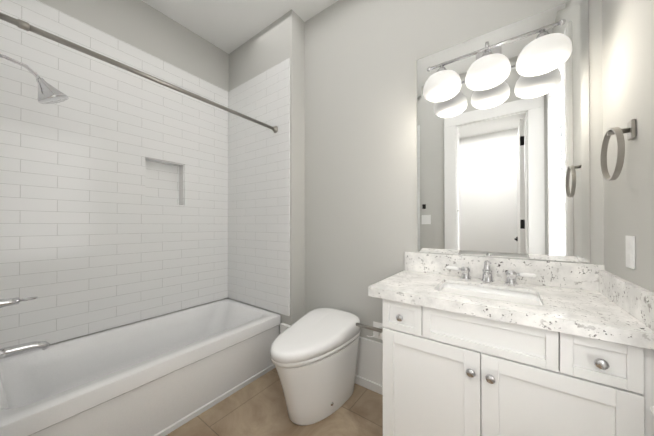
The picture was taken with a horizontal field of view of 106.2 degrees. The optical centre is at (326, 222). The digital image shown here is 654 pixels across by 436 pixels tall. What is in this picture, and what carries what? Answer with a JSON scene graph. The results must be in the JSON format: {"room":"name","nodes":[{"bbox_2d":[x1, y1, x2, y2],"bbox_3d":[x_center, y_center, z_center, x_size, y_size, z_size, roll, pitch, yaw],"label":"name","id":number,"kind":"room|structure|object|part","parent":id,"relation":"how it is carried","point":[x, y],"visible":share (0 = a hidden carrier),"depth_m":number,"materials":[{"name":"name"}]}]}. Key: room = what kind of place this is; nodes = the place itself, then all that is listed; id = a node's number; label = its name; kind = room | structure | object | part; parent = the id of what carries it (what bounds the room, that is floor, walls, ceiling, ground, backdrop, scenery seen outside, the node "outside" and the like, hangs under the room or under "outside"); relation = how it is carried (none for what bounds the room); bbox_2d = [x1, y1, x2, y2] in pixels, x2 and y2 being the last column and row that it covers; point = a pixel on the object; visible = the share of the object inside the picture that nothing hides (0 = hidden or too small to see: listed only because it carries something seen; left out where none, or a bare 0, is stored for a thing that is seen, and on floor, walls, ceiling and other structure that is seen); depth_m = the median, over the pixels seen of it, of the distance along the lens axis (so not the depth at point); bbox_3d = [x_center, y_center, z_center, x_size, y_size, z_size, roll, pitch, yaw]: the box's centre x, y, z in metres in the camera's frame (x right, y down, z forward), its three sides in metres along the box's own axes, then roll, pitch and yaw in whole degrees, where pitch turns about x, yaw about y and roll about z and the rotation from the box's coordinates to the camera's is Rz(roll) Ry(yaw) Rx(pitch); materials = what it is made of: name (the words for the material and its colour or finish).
{"room":"bathroom","nodes":[
{"label":"bathroom","id":0,"kind":"room"},
{"bbox_2d":[11,0,228,355],"bbox_3d":[-1.527,-0.297,2.195,0.288,3.014,1.860,0,0,36],"label":"wall","id":1,"kind":"structure","parent":0,"point":[143,26],"depth_m":2.06,"materials":[{"name":"grey paint"}]},
{"bbox_2d":[0,0,227,347],"bbox_3d":[-1.535,-0.306,2.005,0.102,2.177,1.524,0,0,36],"label":"tiled wall","id":2,"kind":"structure","parent":1,"relation":"attached to","point":[113,196],"depth_m":1.77,"materials":[{"name":"white tile"}]},
{"bbox_2d":[142,0,337,53],"bbox_3d":[-0.399,-1.860,1.297,3.181,0.100,2.000,0,0,36],"label":"ceiling","id":3,"kind":"structure","parent":0,"point":[228,26],"depth_m":2.12,"materials":[{"name":"white paint"}]},
{"bbox_2d":[166,367,382,435],"bbox_3d":[-0.399,1.254,1.276,3.181,0.100,2.000,0,0,36],"label":"floor","id":4,"kind":"structure","parent":0,"point":[257,407],"depth_m":1.52,"materials":[{"name":"tile"}]},
{"bbox_2d":[0,298,280,435],"bbox_3d":[-1.166,0.996,1.727,0.807,0.423,1.518,0,0,36],"label":"bathtub","id":5,"kind":"object","parent":4,"relation":"on","point":[164,375],"visible":0.96,"depth_m":1.52,"materials":[{"name":"ceramic"}]},
{"bbox_2d":[270,308,359,425],"bbox_3d":[-0.084,0.939,1.634,0.416,0.534,0.690,0,0,36],"label":"toilet","id":6,"kind":"object","parent":4,"relation":"on","point":[313,354],"visible":1,"depth_m":1.49,"materials":[{"name":"white ceramic"}]},
{"bbox_3d":[-0.084,0.735,1.635,0.416,0.126,0.690,0,0,36],"label":"lid","id":7,"kind":"part","parent":6,"relation":"part of","materials":[{"name":"white ceramic"}]},
{"bbox_2d":[356,252,653,435],"bbox_3d":[0.675,0.697,1.200,1.047,1.013,0.559,0,0,36],"label":"bathroom vanity","id":8,"kind":"object","parent":4,"relation":"on","point":[481,346],"visible":1,"depth_m":0.95,"materials":[{"name":"white paint"}]},
{"bbox_3d":[0.334,0.433,1.124,0.033,0.033,0.030,0,0,36],"label":"knob","id":9,"kind":"part","parent":8,"relation":"part of","materials":[{"name":"silver metal"}]},
{"bbox_3d":[0.349,0.433,1.144,0.183,0.139,0.020,0,0,36],"label":"drawer","id":10,"kind":"part","parent":8,"relation":"part of","materials":[{"name":"white paint"}]},
{"bbox_3d":[0.437,0.803,1.077,0.403,0.589,0.020,0,0,36],"label":"door","id":11,"kind":"part","parent":8,"relation":"part of","materials":[{"name":"white paint"}]},
{"bbox_3d":[0.561,0.583,0.957,0.033,0.033,0.030,0,0,36],"label":"knob","id":12,"kind":"part","parent":8,"relation":"part of","materials":[{"name":"silver metal"}]},
{"bbox_3d":[0.613,0.582,0.919,0.033,0.033,0.030,0,0,36],"label":"knob","id":13,"kind":"part","parent":8,"relation":"part of","materials":[{"name":"silver metal"}]},
{"bbox_2d":[368,270,653,349],"bbox_3d":[0.732,0.336,1.163,0.908,0.045,0.557,0,0,36],"label":"countertop","id":14,"kind":"structure","parent":8,"relation":"on","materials":[{"name":"stone"}]},
{"bbox_2d":[446,266,470,279],"bbox_3d":[0.747,0.280,1.394,0.127,0.070,0.056,0,0,36],"label":"faucet","id":15,"kind":"object","parent":14,"relation":"on","point":[465,275],"depth_m":1.37,"materials":[{"name":"white metal"}]},
{"bbox_2d":[481,260,493,282],"bbox_3d":[0.836,0.257,1.283,0.062,0.114,0.137,0,0,36],"label":"faucet","id":16,"kind":"object","parent":14,"relation":"on","point":[487,277],"depth_m":1.29,"materials":[{"name":"silver metal"}]},
{"bbox_2d":[437,283,541,305],"bbox_3d":[0.734,0.404,1.141,0.437,0.144,0.323,0,0,36],"label":"sink","id":17,"kind":"object","parent":14,"relation":"in","point":[525,296],"depth_m":1.22,"materials":[{"name":"white ceramic"}]},
{"bbox_2d":[504,270,536,285],"bbox_3d":[0.969,0.279,1.232,0.127,0.070,0.056,0,0,36],"label":"faucet","id":18,"kind":"object","parent":14,"relation":"on","point":[511,275],"depth_m":1.23,"materials":[{"name":"white metal"}]},
{"bbox_3d":[0.766,0.801,0.838,0.403,0.589,0.020,0,0,36],"label":"door","id":19,"kind":"part","parent":8,"relation":"part of","materials":[{"name":"white paint"}]},
{"bbox_3d":[0.856,0.431,0.774,0.179,0.139,0.020,0,0,36],"label":"drawer","id":20,"kind":"part","parent":8,"relation":"part of","materials":[{"name":"white paint"}]},
{"bbox_3d":[0.841,0.431,0.754,0.033,0.033,0.030,0,0,36],"label":"knob","id":21,"kind":"part","parent":8,"relation":"part of","materials":[{"name":"silver metal"}]},
{"bbox_2d":[228,0,603,342],"bbox_3d":[0.098,-0.298,1.968,3.181,3.014,0.314,0,0,36],"label":"wall","id":22,"kind":"structure","parent":0,"point":[353,150],"depth_m":1.86,"materials":[{"name":"grey paint"}]},
{"bbox_2d":[228,58,289,315],"bbox_3d":[-0.679,-0.303,2.332,0.896,2.177,0.012,0,0,36],"label":"tiled wall","id":23,"kind":"structure","parent":22,"relation":"attached to","point":[258,215],"depth_m":2.28,"materials":[{"name":"white tile"}]},
{"bbox_2d":[280,323,382,394],"bbox_3d":[0.081,1.033,1.851,1.059,0.350,0.206,0,0,36],"label":"baseboard","id":24,"kind":"structure","parent":22,"relation":"attached to","point":[369,371],"depth_m":1.78,"materials":[{"name":"white paint"}]},
{"bbox_2d":[367,321,382,339],"bbox_3d":[0.343,0.775,1.759,0.105,0.115,0.048,0,0,36],"label":"outlet","id":25,"kind":"object","parent":22,"relation":"attached to","point":[378,335],"visible":0.67,"depth_m":1.75,"materials":[{"name":"white plastic"}]},
{"bbox_2d":[423,70,460,101],"bbox_3d":[0.655,-0.789,1.401,0.198,0.138,0.198,0,0,36],"label":"shade","id":26,"kind":"object","parent":22,"relation":"attached to","point":[443,85],"depth_m":1.34,"materials":[{"name":"white glass"}]},
{"bbox_2d":[465,53,510,90],"bbox_3d":[0.830,-0.790,1.273,0.198,0.138,0.198,0,0,36],"label":"shade","id":27,"kind":"object","parent":22,"relation":"attached to","point":[490,70],"depth_m":1.22,"materials":[{"name":"white glass"}]},
{"bbox_2d":[417,0,589,262],"bbox_3d":[0.842,-0.443,1.287,0.786,1.264,0.238,0,0,36],"label":"vanity mirror","id":28,"kind":"object","parent":22,"relation":"attached to","point":[503,168],"visible":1,"depth_m":1.30,"materials":[{"name":"clear glass"}]},
{"bbox_3d":[0.905,-0.932,1.376,0.120,0.090,0.010,0,0,36],"label":"plate","id":29,"kind":"part","parent":28,"relation":"part of","materials":[{"name":"silver metal"}]},
{"bbox_2d":[404,252,653,330],"bbox_3d":[0.732,0.251,1.163,0.908,0.122,0.557,0,0,36],"label":"backsplash","id":30,"kind":"structure","parent":22,"relation":"attached to","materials":[{"name":"stone"}]},
{"bbox_2d":[516,33,571,76],"bbox_3d":[1.006,-0.791,1.145,0.198,0.138,0.198,0,0,36],"label":"shade","id":31,"kind":"object","parent":22,"relation":"attached to","point":[546,53],"depth_m":1.10,"materials":[{"name":"white glass"}]},
{"bbox_2d":[602,0,653,292],"bbox_3d":[0.826,-0.309,0.394,0.150,3.014,2.000,0,0,36],"label":"wall","id":32,"kind":"structure","parent":0,"point":[628,76],"depth_m":0.88,"materials":[{"name":"grey paint"}]},
{"bbox_2d":[600,119,635,180],"bbox_3d":[1.034,-0.254,0.861,0.063,0.204,0.184,0,0,36],"label":"towel ring","id":33,"kind":"object","parent":32,"relation":"attached to","point":[629,130],"visible":1,"depth_m":0.84,"materials":[{"name":"silver metal"}]},
{"bbox_3d":[1.036,-0.324,0.872,0.050,0.018,0.018,0,0,36],"label":"post","id":34,"kind":"part","parent":33,"relation":"part of","materials":[{"name":"silver metal"}]},
{"bbox_2d":[625,236,635,269],"bbox_3d":[1.080,0.104,0.874,0.006,0.115,0.070,0,0,36],"label":"electrical outlet","id":35,"kind":"object","parent":32,"relation":"attached to","point":[630,251],"visible":0.96,"depth_m":0.86,"materials":[{"name":"white plastic"}]},
{"bbox_3d":[-0.943,-0.308,0.539,3.181,3.014,0.150,0,0,36],"label":"wall","id":36,"kind":"structure","parent":0,"visible":0},
{"bbox_3d":[-1.590,-0.312,1.095,0.880,2.177,0.012,0,0,36],"label":"tiled wall","id":37,"kind":"structure","parent":36,"relation":"attached to","visible":0},
{"bbox_2d":[0,296,37,307],"bbox_3d":[-1.563,0.388,1.196,0.164,0.164,0.188,0,0,36],"label":"shower valve","id":38,"kind":"object","parent":37,"relation":"attached to","point":[10,301],"visible":1,"depth_m":1.20,"materials":[{"name":"silver metal"}]},
{"bbox_3d":[-1.577,0.388,1.177,0.052,0.052,0.128,0,0,36],"label":"stem","id":39,"kind":"part","parent":38,"relation":"part of","materials":[{"name":"silver metal"}]},
{"bbox_3d":[-1.503,0.382,1.220,0.080,0.029,0.077,0,0,36],"label":"lever","id":40,"kind":"part","parent":38,"relation":"part of","materials":[{"name":"silver metal"}]},
{"bbox_2d":[0,341,50,357],"bbox_3d":[-1.548,0.633,1.215,0.064,0.072,0.240,0,0,36],"label":"tub spout","id":41,"kind":"object","parent":37,"relation":"attached to","point":[18,349],"visible":1,"depth_m":1.23,"materials":[{"name":"silver metal"}]},
{"bbox_2d":[0,54,68,103],"bbox_3d":[-1.530,-0.731,1.249,0.128,0.198,0.300,0,0,36],"label":"shower head","id":42,"kind":"object","parent":37,"relation":"attached to","point":[48,93],"visible":1,"depth_m":1.28},
{"bbox_3d":[-1.557,-0.778,1.212,0.017,0.077,0.203,0,0,36],"label":"arm","id":43,"kind":"part","parent":42,"relation":"part of"},
{"bbox_2d":[0,12,277,132],"bbox_3d":[-0.899,-0.826,1.546,0.062,0.062,1.520,0,0,36],"label":"curtain rod","id":44,"kind":"object","parent":37,"relation":"attached to","point":[23,25],"visible":1,"depth_m":1.26,"materials":[{"name":"silver metal"}]}
]}

